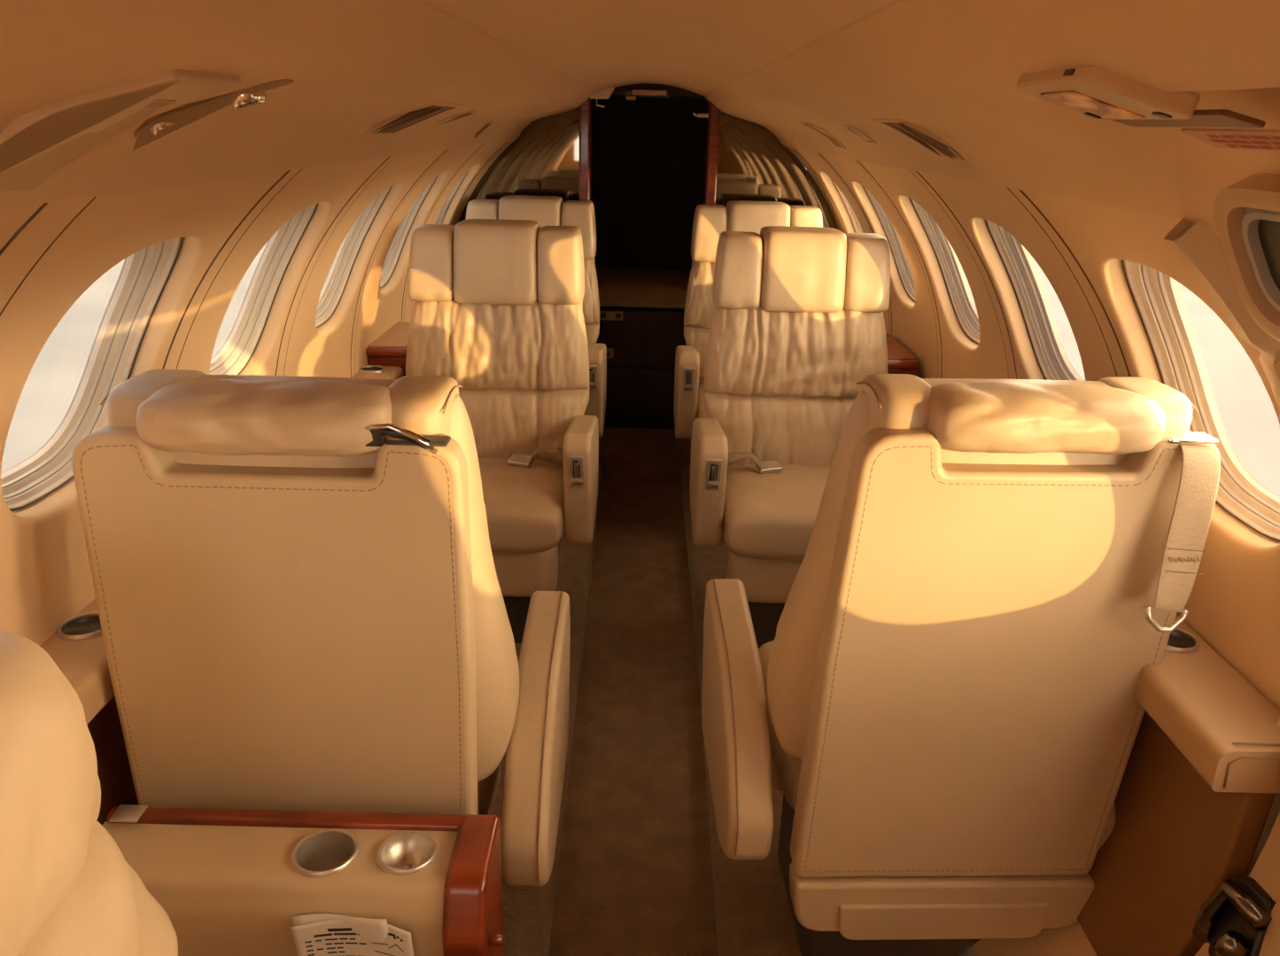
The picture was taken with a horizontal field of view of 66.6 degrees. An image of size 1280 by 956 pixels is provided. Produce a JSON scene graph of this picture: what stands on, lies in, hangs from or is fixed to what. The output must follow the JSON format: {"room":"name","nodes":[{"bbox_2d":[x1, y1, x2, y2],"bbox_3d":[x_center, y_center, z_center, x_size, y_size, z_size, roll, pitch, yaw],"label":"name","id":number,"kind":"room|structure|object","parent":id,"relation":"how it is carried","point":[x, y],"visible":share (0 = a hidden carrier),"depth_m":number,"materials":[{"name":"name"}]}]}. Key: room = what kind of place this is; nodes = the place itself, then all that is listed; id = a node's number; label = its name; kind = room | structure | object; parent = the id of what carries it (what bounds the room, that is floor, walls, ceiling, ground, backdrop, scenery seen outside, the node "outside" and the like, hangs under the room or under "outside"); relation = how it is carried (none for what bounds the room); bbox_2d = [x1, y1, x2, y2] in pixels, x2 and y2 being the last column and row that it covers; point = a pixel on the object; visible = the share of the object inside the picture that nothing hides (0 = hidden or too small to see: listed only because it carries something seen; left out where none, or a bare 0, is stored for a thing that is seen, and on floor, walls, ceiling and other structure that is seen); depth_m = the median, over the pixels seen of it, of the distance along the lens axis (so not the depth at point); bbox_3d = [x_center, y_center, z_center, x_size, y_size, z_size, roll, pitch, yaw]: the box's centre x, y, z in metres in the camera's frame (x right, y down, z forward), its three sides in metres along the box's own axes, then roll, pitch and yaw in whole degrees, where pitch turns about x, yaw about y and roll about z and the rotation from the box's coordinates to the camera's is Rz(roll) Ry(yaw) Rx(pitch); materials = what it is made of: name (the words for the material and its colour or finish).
{"room":"aircraft cabin","nodes":[
{"label":"aircraft cabin","id":0,"kind":"room"},
{"bbox_2d":[0,140,513,645],"bbox_3d":[-0.698,0.035,1.891,0.352,1.245,4.616,1,20,0],"label":"wall","id":1,"kind":"structure","parent":0,"point":[46,580],"depth_m":1.45,"materials":[{"name":"plastic"}]},
{"bbox_2d":[0,193,97,316],"bbox_3d":[-0.679,0.239,1.068,0.306,1.063,0.084,1,20,0],"label":"trim","id":2,"kind":"structure","parent":1,"relation":"attached to","point":[20,254],"depth_m":0.91,"materials":[{"name":"plastic"}]},
{"bbox_2d":[0,237,183,511],"bbox_3d":[-0.748,-0.166,1.307,0.242,0.413,0.388,1,20,0],"label":"window","id":3,"kind":"structure","parent":1,"relation":"in","point":[143,276],"depth_m":1.42,"materials":[{"name":"plastic"}]},
{"bbox_2d":[0,69,240,191],"bbox_3d":[-0.424,-0.267,0.762,0.193,0.102,0.123,1,20,0],"label":"speaker panel","id":4,"kind":"object","parent":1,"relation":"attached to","point":[38,144],"visible":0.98,"depth_m":0.71,"materials":[{"name":"beige plastic"}]},
{"bbox_2d":[0,99,176,191],"bbox_3d":[-0.444,-0.259,0.765,0.133,0.076,0.093,1,20,0],"label":"grille","id":5,"kind":"object","parent":4,"relation":"attached to","point":[38,156],"depth_m":0.73,"materials":[{"name":"beige plastic"}]},
{"bbox_2d":[132,78,293,150],"bbox_3d":[-0.407,-0.335,0.905,0.172,0.072,0.047,1,20,0],"label":"outlet strip","id":6,"kind":"object","parent":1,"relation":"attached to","point":[154,128],"visible":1,"depth_m":0.89,"materials":[{"name":"beige plastic"}]},
{"bbox_2d":[39,364,403,824],"bbox_3d":[-0.775,0.195,2.112,0.136,0.463,1.860,1,20,0],"label":"ledge","id":7,"kind":"object","parent":1,"relation":"attached to","point":[77,648],"visible":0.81,"depth_m":1.40,"materials":[{"name":"leather"}]},
{"bbox_2d":[162,167,302,369],"bbox_3d":[-0.674,0.033,1.631,0.306,1.063,0.056,1,20,0],"label":"trim","id":8,"kind":"structure","parent":1,"relation":"attached to","point":[174,352],"depth_m":1.50,"materials":[{"name":"plastic"}]},
{"bbox_2d":[209,203,318,374],"bbox_3d":[-0.743,-0.372,1.870,0.242,0.413,0.388,1,20,0],"label":"window","id":9,"kind":"structure","parent":1,"relation":"in","point":[237,350],"depth_m":2.00,"materials":[{"name":"plastic"}]},
{"bbox_2d":[0,0,593,211],"bbox_3d":[-0.359,-0.623,1.647,0.335,0.184,4.616,1,20,0],"label":"ceiling","id":10,"kind":"structure","parent":1,"relation":"attached to","point":[352,65],"depth_m":0.92,"materials":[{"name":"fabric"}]},
{"bbox_2d":[275,155,396,375],"bbox_3d":[-0.669,-0.169,2.185,0.306,1.063,0.055,1,20,0],"label":"trim","id":11,"kind":"structure","parent":1,"relation":"attached to","point":[288,327],"depth_m":2.08,"materials":[{"name":"plastic"}]},
{"bbox_2d":[315,186,391,328],"bbox_3d":[-0.738,-0.578,2.434,0.242,0.413,0.388,1,20,0],"label":"window","id":12,"kind":"structure","parent":1,"relation":"in","point":[336,281],"depth_m":2.57,"materials":[{"name":"plastic"}]},
{"bbox_2d":[365,321,410,376],"bbox_3d":[-0.754,-0.393,3.104,0.130,0.133,0.412,1,20,0],"label":"console","id":13,"kind":"object","parent":1,"relation":"attached to","point":[390,348],"visible":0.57,"depth_m":2.92,"materials":[{"name":"brown wood"}]},
{"bbox_2d":[350,147,450,377],"bbox_3d":[-0.664,-0.373,2.744,0.306,1.063,0.039,1,20,0],"label":"trim","id":14,"kind":"structure","parent":1,"relation":"attached to","point":[356,314],"depth_m":2.67,"materials":[{"name":"plastic"}]},
{"bbox_2d":[380,176,437,288],"bbox_3d":[-0.733,-0.784,2.997,0.242,0.413,0.388,1,20,0],"label":"window","id":15,"kind":"structure","parent":1,"relation":"in","point":[395,249],"depth_m":3.15,"materials":[{"name":"plastic"}]},
{"bbox_2d":[360,102,463,137],"bbox_3d":[-0.408,-0.642,1.749,0.144,0.063,0.240,1,20,0],"label":"air vent","id":16,"kind":"object","parent":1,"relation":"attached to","point":[394,123],"visible":0.89,"depth_m":1.70,"materials":[{"name":"plastic"}]},
{"bbox_2d":[401,143,486,321],"bbox_3d":[-0.659,-0.579,3.308,0.306,1.063,0.039,1,20,0],"label":"trim","id":17,"kind":"structure","parent":1,"relation":"attached to","point":[483,145],"depth_m":3.20,"materials":[{"name":"plastic"}]},
{"bbox_2d":[434,170,468,224],"bbox_3d":[-0.728,-0.990,3.561,0.242,0.413,0.388,1,20,0],"label":"window","id":18,"kind":"structure","parent":1,"relation":"in","point":[439,219],"depth_m":3.71,"materials":[{"name":"plastic"}]},
{"bbox_2d":[435,110,476,125],"bbox_3d":[-0.407,-0.795,2.151,0.084,0.035,0.060,1,20,0],"label":"light slot","id":19,"kind":"object","parent":1,"relation":"attached to","point":[451,119],"visible":0.89,"depth_m":2.13,"materials":[{"name":"plastic"}]},
{"bbox_2d":[449,139,509,224],"bbox_3d":[-0.655,-0.771,3.834,0.306,1.063,0.039,1,20,0],"label":"trim","id":20,"kind":"structure","parent":1,"relation":"attached to","point":[477,174],"depth_m":3.70,"materials":[{"name":"plastic"}]},
{"bbox_2d":[473,121,492,138],"bbox_3d":[-0.472,-0.996,2.818,0.086,0.074,0.070,1,20,0],"label":"light slot","id":21,"kind":"object","parent":1,"relation":"attached to","point":[488,123],"visible":0.53,"depth_m":2.81,"materials":[{"name":"plastic"}]},
{"bbox_2d":[486,463,602,955],"bbox_3d":[-0.505,0.629,2.106,0.680,0.370,4.616,1,20,0],"label":"trim","id":22,"kind":"structure","parent":1,"relation":"attached to","point":[528,911],"depth_m":2.16,"materials":[{"name":"carpet"}]},
{"bbox_2d":[0,629,178,955],"bbox_3d":[-0.420,0.683,0.748,0.557,0.985,0.610,1,20,0],"label":"seat","id":23,"kind":"object","parent":22,"relation":"on","point":[67,888],"visible":1,"depth_m":0.79,"materials":[{"name":"leather"}]},
{"bbox_2d":[71,369,570,885],"bbox_3d":[-0.444,0.344,1.589,0.626,1.123,0.558,1,20,0],"label":"seat","id":24,"kind":"object","parent":22,"relation":"on","point":[300,603],"visible":0.91,"depth_m":1.27,"materials":[{"name":"leather"}]},
{"bbox_2d":[405,218,598,643],"bbox_3d":[-0.407,-0.111,2.778,0.566,1.162,0.647,1,20,0],"label":"seat","id":25,"kind":"object","parent":22,"relation":"on","point":[497,311],"visible":0.79,"depth_m":2.75,"materials":[{"name":"leather"}]},
{"bbox_2d":[478,457,565,552],"bbox_3d":[-0.427,0.066,2.727,0.444,0.175,0.430,1,20,0],"label":"seat cushion","id":26,"kind":"object","parent":25,"relation":"on","point":[524,497],"depth_m":2.56,"materials":[{"name":"leather"}]},
{"bbox_2d":[465,194,606,436],"bbox_3d":[-0.414,-0.447,3.698,0.566,1.162,0.647,1,20,0],"label":"seat","id":27,"kind":"object","parent":22,"relation":"on","point":[546,210],"visible":0.25,"depth_m":3.65,"materials":[{"name":"leather"}]},
{"bbox_2d":[548,426,718,955],"bbox_3d":[-0.014,0.586,2.583,0.600,0.125,5.550,1,20,0],"label":"floor","id":28,"kind":"structure","parent":0,"point":[635,878],"depth_m":2.51,"materials":[{"name":"carpet"}]},
{"bbox_2d":[101,804,504,955],"bbox_3d":[-0.443,0.715,1.318,0.534,0.533,0.154,1,20,0],"label":"console","id":29,"kind":"object","parent":28,"relation":"on","point":[228,881],"visible":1,"depth_m":1.21,"materials":[{"name":"leather"}]},
{"bbox_2d":[290,913,413,955],"bbox_3d":[-0.349,0.595,1.209,0.149,0.150,0.029,1,20,0],"label":"leaflet","id":30,"kind":"object","parent":29,"relation":"attached to","point":[319,934],"visible":1,"depth_m":1.19,"materials":[{"name":"paper"}]},
{"bbox_2d":[595,267,690,428],"bbox_3d":[0.016,-0.640,4.727,0.840,0.707,0.521,1,20,0],"label":"base cabinet","id":31,"kind":"object","parent":28,"relation":"on","point":[642,310],"visible":0.41,"depth_m":4.48,"materials":[{"name":"paint"}]},
{"bbox_2d":[600,313,605,318],"bbox_3d":[-0.166,-0.735,4.418,0.023,0.022,0.004,1,20,0],"label":"switch","id":32,"kind":"object","parent":31,"relation":"attached to","point":[602,315],"depth_m":4.42,"materials":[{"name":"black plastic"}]},
{"bbox_2d":[606,348,613,357],"bbox_3d":[-0.151,-0.575,4.482,0.060,0.045,0.007,1,20,0],"label":"outlet plate","id":33,"kind":"object","parent":31,"relation":"attached to","point":[609,351],"depth_m":4.48,"materials":[{"name":"gold metal"}]},
{"bbox_2d":[599,310,622,320],"bbox_3d":[-0.132,-0.736,4.423,0.110,0.040,0.007,1,20,0],"label":"switch plate","id":34,"kind":"object","parent":31,"relation":"attached to","point":[604,315],"depth_m":4.42,"materials":[{"name":"gold metal"}]},
{"bbox_2d":[615,313,620,318],"bbox_3d":[-0.099,-0.734,4.418,0.023,0.022,0.004,1,20,0],"label":"switch","id":35,"kind":"object","parent":31,"relation":"attached to","point":[617,315],"depth_m":4.42,"materials":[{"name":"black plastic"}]},
{"bbox_2d":[595,267,690,309],"bbox_3d":[0.022,-0.908,4.630,0.840,0.137,0.520,1,20,0],"label":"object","id":36,"kind":"object","parent":31,"relation":"on","point":[618,288],"depth_m":4.40,"materials":[{"name":"brown wood"}]},
{"bbox_2d":[458,83,837,270],"bbox_3d":[0.033,-0.943,4.505,1.670,1.720,0.990,1,20,0],"label":"wall","id":37,"kind":"structure","parent":0,"point":[648,154],"depth_m":4.69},
{"bbox_2d":[420,0,594,93],"bbox_3d":[-0.192,-0.704,1.616,0.006,0.006,4.616,1,20,0],"label":"trim","id":38,"kind":"structure","parent":37,"relation":"attached to","point":[427,2],"depth_m":1.22,"materials":[{"name":"fabric"}]},
{"bbox_2d":[579,97,591,201],"bbox_3d":[-0.229,-0.742,4.046,0.042,1.605,0.135,1,20,0],"label":"trim","id":39,"kind":"structure","parent":37,"relation":"attached to","point":[585,108],"depth_m":3.79,"materials":[{"name":"brown wood"}]},
{"bbox_2d":[589,86,614,108],"bbox_3d":[-0.143,-1.451,3.714,0.094,0.076,0.050,1,20,0],"label":"bracket","id":40,"kind":"object","parent":37,"relation":"attached to","point":[606,93],"visible":0.77,"depth_m":3.69,"materials":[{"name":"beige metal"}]},
{"bbox_2d":[692,112,709,117],"bbox_3d":[0.234,-1.397,3.752,0.065,0.020,0.030,1,20,0],"label":"door latch","id":41,"kind":"object","parent":37,"relation":"in","point":[698,115],"depth_m":3.74,"materials":[{"name":"silver metal"}]},
{"bbox_2d":[703,100,720,204],"bbox_3d":[0.271,-0.730,4.046,0.042,1.605,0.135,1,20,0],"label":"trim","id":42,"kind":"structure","parent":37,"relation":"attached to","point":[713,122],"depth_m":3.79,"materials":[{"name":"brown wood"}]},
{"bbox_2d":[703,0,907,95],"bbox_3d":[0.226,-0.694,1.616,0.006,0.006,4.616,1,20,0],"label":"trim","id":43,"kind":"structure","parent":37,"relation":"attached to","point":[898,2],"depth_m":1.11,"materials":[{"name":"fabric"}]},
{"bbox_2d":[428,0,898,95],"bbox_3d":[0.018,-0.719,1.619,0.416,0.040,4.636,1,20,0],"label":"ceiling","id":44,"kind":"structure","parent":0,"point":[700,47],"depth_m":1.43,"materials":[{"name":"plastic"}]},
{"bbox_2d":[624,89,668,100],"bbox_3d":[0.026,-1.469,3.742,0.170,0.038,0.062,1,20,0],"label":"door track","id":45,"kind":"object","parent":44,"relation":"attached to","point":[630,95],"visible":1,"depth_m":3.72,"materials":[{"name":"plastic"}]},
{"bbox_2d":[787,147,1279,955],"bbox_3d":[0.724,0.070,1.891,0.369,1.245,4.616,1,20,0],"label":"wall","id":46,"kind":"structure","parent":0,"point":[1233,606],"depth_m":1.57,"materials":[{"name":"plastic"}]},
{"bbox_2d":[681,464,801,955],"bbox_3d":[0.491,0.653,2.106,0.677,0.370,4.616,1,20,0],"label":"floor","id":47,"kind":"structure","parent":46,"relation":"attached to","point":[754,917],"depth_m":1.92,"materials":[{"name":"carpet"}]},
{"bbox_2d":[673,200,822,439],"bbox_3d":[0.421,-0.427,3.698,0.566,1.162,0.647,1,20,0],"label":"seat","id":48,"kind":"object","parent":47,"relation":"on","point":[709,221],"visible":0.34,"depth_m":3.65,"materials":[{"name":"leather"}]},
{"bbox_2d":[696,383,707,418],"bbox_3d":[0.431,-0.249,3.648,0.444,0.173,0.430,1,20,0],"label":"seat cushion","id":49,"kind":"object","parent":48,"relation":"on","point":[701,413],"depth_m":3.53,"materials":[{"name":"leather"}]},
{"bbox_2d":[689,225,890,649],"bbox_3d":[0.437,-0.090,2.778,0.566,1.162,0.647,1,20,0],"label":"seat","id":50,"kind":"object","parent":47,"relation":"on","point":[798,321],"visible":0.77,"depth_m":2.75,"materials":[{"name":"leather"}]},
{"bbox_2d":[721,464,830,560],"bbox_3d":[0.448,0.087,2.727,0.444,0.174,0.430,1,20,0],"label":"seat cushion","id":51,"kind":"object","parent":50,"relation":"on","point":[770,511],"depth_m":2.56,"materials":[{"name":"leather"}]},
{"bbox_2d":[701,373,1220,955],"bbox_3d":[0.451,0.344,1.648,0.641,1.124,0.590,1,20,-2],"label":"seat","id":52,"kind":"object","parent":47,"relation":"on","point":[942,708],"visible":0.99,"depth_m":1.38,"materials":[{"name":"leather"}]},
{"bbox_2d":[758,640,801,809],"bbox_3d":[0.463,0.438,1.768,0.464,0.176,0.430,1,20,-2],"label":"seat cushion","id":53,"kind":"object","parent":52,"relation":"on","point":[787,767],"depth_m":1.63,"materials":[{"name":"leather"}]},
{"bbox_2d":[793,148,847,232],"bbox_3d":[0.711,-0.738,3.834,0.306,1.063,0.039,1,20,0],"label":"trim","id":54,"kind":"structure","parent":46,"relation":"attached to","point":[803,159],"depth_m":3.70,"materials":[{"name":"plastic"}]},
{"bbox_2d":[800,122,845,149],"bbox_3d":[0.480,-0.898,2.553,0.111,0.067,0.100,1,20,0],"label":"light slot","id":55,"kind":"object","parent":46,"relation":"attached to","point":[823,131],"visible":0.95,"depth_m":2.52,"materials":[{"name":"plastic"}]},
{"bbox_2d":[830,178,863,232],"bbox_3d":[0.795,-0.952,3.561,0.242,0.413,0.388,1,20,0],"label":"window","id":56,"kind":"structure","parent":46,"relation":"in","point":[855,221],"depth_m":3.71,"materials":[{"name":"plastic"}]},
{"bbox_2d":[816,152,892,335],"bbox_3d":[0.707,-0.546,3.308,0.306,1.063,0.039,1,20,0],"label":"trim","id":57,"kind":"structure","parent":46,"relation":"attached to","point":[819,154],"depth_m":3.19,"materials":[{"name":"plastic"}]},
{"bbox_2d":[844,124,876,144],"bbox_3d":[0.474,-0.741,2.099,0.064,0.039,0.060,1,20,0],"label":"light slot","id":58,"kind":"object","parent":46,"relation":"attached to","point":[859,133],"visible":0.92,"depth_m":2.08,"materials":[{"name":"plastic"}]},
{"bbox_2d":[862,186,915,302],"bbox_3d":[0.790,-0.747,2.997,0.242,0.413,0.388,1,20,0],"label":"window","id":59,"kind":"structure","parent":46,"relation":"in","point":[901,259],"depth_m":3.14,"materials":[{"name":"plastic"}]},
{"bbox_2d":[853,159,942,378],"bbox_3d":[0.702,-0.340,2.744,0.306,1.063,0.039,1,20,0],"label":"trim","id":60,"kind":"structure","parent":46,"relation":"attached to","point":[934,307],"depth_m":2.67,"materials":[{"name":"plastic"}]},
{"bbox_2d":[885,333,921,376],"bbox_3d":[0.772,-0.356,3.104,0.130,0.133,0.412,1,20,0],"label":"console","id":61,"kind":"object","parent":46,"relation":"attached to","point":[900,360],"visible":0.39,"depth_m":2.91,"materials":[{"name":"brown wood"}]},
{"bbox_2d":[871,118,976,169],"bbox_3d":[0.464,-0.552,1.604,0.131,0.073,0.200,1,20,0],"label":"air vent","id":62,"kind":"object","parent":46,"relation":"attached to","point":[934,143],"visible":0.98,"depth_m":1.57,"materials":[{"name":"plastic"}]},
{"bbox_2d":[909,198,979,344],"bbox_3d":[0.785,-0.541,2.434,0.242,0.413,0.388,1,20,0],"label":"window","id":63,"kind":"structure","parent":46,"relation":"in","point":[960,296],"depth_m":2.57,"materials":[{"name":"plastic"}]},
{"bbox_2d":[909,170,1016,379],"bbox_3d":[0.697,-0.136,2.185,0.306,1.063,0.055,1,20,0],"label":"trim","id":64,"kind":"structure","parent":46,"relation":"attached to","point":[1004,332],"depth_m":2.08,"materials":[{"name":"plastic"}]},
{"bbox_2d":[703,0,1279,225],"bbox_3d":[0.398,-0.604,1.647,0.353,0.184,4.616,1,20,0],"label":"ceiling panel","id":65,"kind":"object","parent":46,"relation":"attached to","point":[952,69],"depth_m":0.93,"materials":[{"name":"plastic"}]},
{"bbox_2d":[985,219,1085,380],"bbox_3d":[0.780,-0.335,1.870,0.242,0.413,0.388,1,20,0],"label":"window","id":66,"kind":"structure","parent":46,"relation":"in","point":[1054,363],"depth_m":2.00,"materials":[{"name":"plastic"}]},
{"bbox_2d":[1006,186,1131,377],"bbox_3d":[0.692,0.067,1.631,0.306,1.063,0.056,1,20,0],"label":"trim","id":67,"kind":"structure","parent":46,"relation":"attached to","point":[1120,368],"depth_m":1.50,"materials":[{"name":"plastic"}]},
{"bbox_2d":[1016,65,1200,119],"bbox_3d":[0.334,-0.281,0.707,0.080,0.037,0.145,1,20,0],"label":"emergency light","id":68,"kind":"object","parent":46,"relation":"attached to","point":[1092,91],"visible":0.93,"depth_m":0.67,"materials":[{"name":"beige plastic"}]},
{"bbox_2d":[1062,69,1075,76],"bbox_3d":[0.295,-0.279,0.670,0.004,0.005,0.015,1,20,0],"label":"switch","id":69,"kind":"object","parent":68,"relation":"attached to","point":[1066,72],"depth_m":0.67,"materials":[{"name":"black plastic"}]},
{"bbox_2d":[1077,614,1279,955],"bbox_3d":[0.764,0.229,2.122,0.136,0.463,1.837,1,20,0],"label":"ledge","id":70,"kind":"object","parent":46,"relation":"attached to","point":[1199,785],"visible":0.3,"depth_m":1.34,"materials":[{"name":"leather"}]},
{"bbox_2d":[1110,108,1265,127],"bbox_3d":[0.398,-0.268,0.727,0.030,0.011,0.187,1,20,0],"label":"panel","id":71,"kind":"object","parent":46,"relation":"attached to","point":[1215,118],"visible":0.73,"depth_m":0.67,"materials":[{"name":"beige plastic"}]},
{"bbox_2d":[1121,259,1279,543],"bbox_3d":[0.775,-0.129,1.307,0.242,0.413,0.388,1,20,0],"label":"window","id":72,"kind":"structure","parent":46,"relation":"in","point":[1158,298],"depth_m":1.42,"materials":[{"name":"plastic"}]},
{"bbox_2d":[1163,217,1279,876],"bbox_3d":[0.679,0.269,1.183,0.327,1.140,0.082,1,20,0],"label":"trim","id":73,"kind":"structure","parent":46,"relation":"attached to","point":[1198,246],"depth_m":0.98,"materials":[{"name":"beige plastic"}]},
{"bbox_2d":[1180,127,1279,150],"bbox_3d":[0.444,-0.232,0.670,0.034,0.014,0.226,1,20,0],"label":"warning sticker","id":74,"kind":"object","parent":46,"relation":"attached to","point":[1230,138],"visible":1,"depth_m":0.72,"materials":[{"name":"beige plastic"}]},
{"bbox_2d":[1194,810,1279,955],"bbox_3d":[0.728,0.641,1.026,0.212,0.552,0.500,1,20,0],"label":"door","id":75,"kind":"structure","parent":46,"relation":"in","point":[1266,872],"depth_m":1.19,"materials":[{"name":"beige plastic"}]},
{"bbox_2d":[1192,876,1275,955],"bbox_3d":[0.748,0.553,1.206,0.079,0.098,0.093,1,20,0],"label":"door latch","id":76,"kind":"structure","parent":75,"relation":"attached to","point":[1235,919],"depth_m":1.20,"materials":[{"name":"black plastic"}]},
{"bbox_2d":[1213,173,1279,341],"bbox_3d":[0.539,-0.129,0.676,0.096,0.142,0.430,1,20,0],"label":"window frame","id":77,"kind":"structure","parent":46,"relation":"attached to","point":[1246,213],"depth_m":0.84,"materials":[{"name":"beige plastic"}]},
{"label":"outside","id":78,"kind":"structure","parent":0,"visible":0},
{"bbox_2d":[0,241,1279,496],"bbox_3d":[-0.062,2.535,0.927,120.000,0.001,120.000,1,20,0],"label":"sky","id":79,"kind":"structure","parent":78,"point":[1245,408],"depth_m":11.10,"materials":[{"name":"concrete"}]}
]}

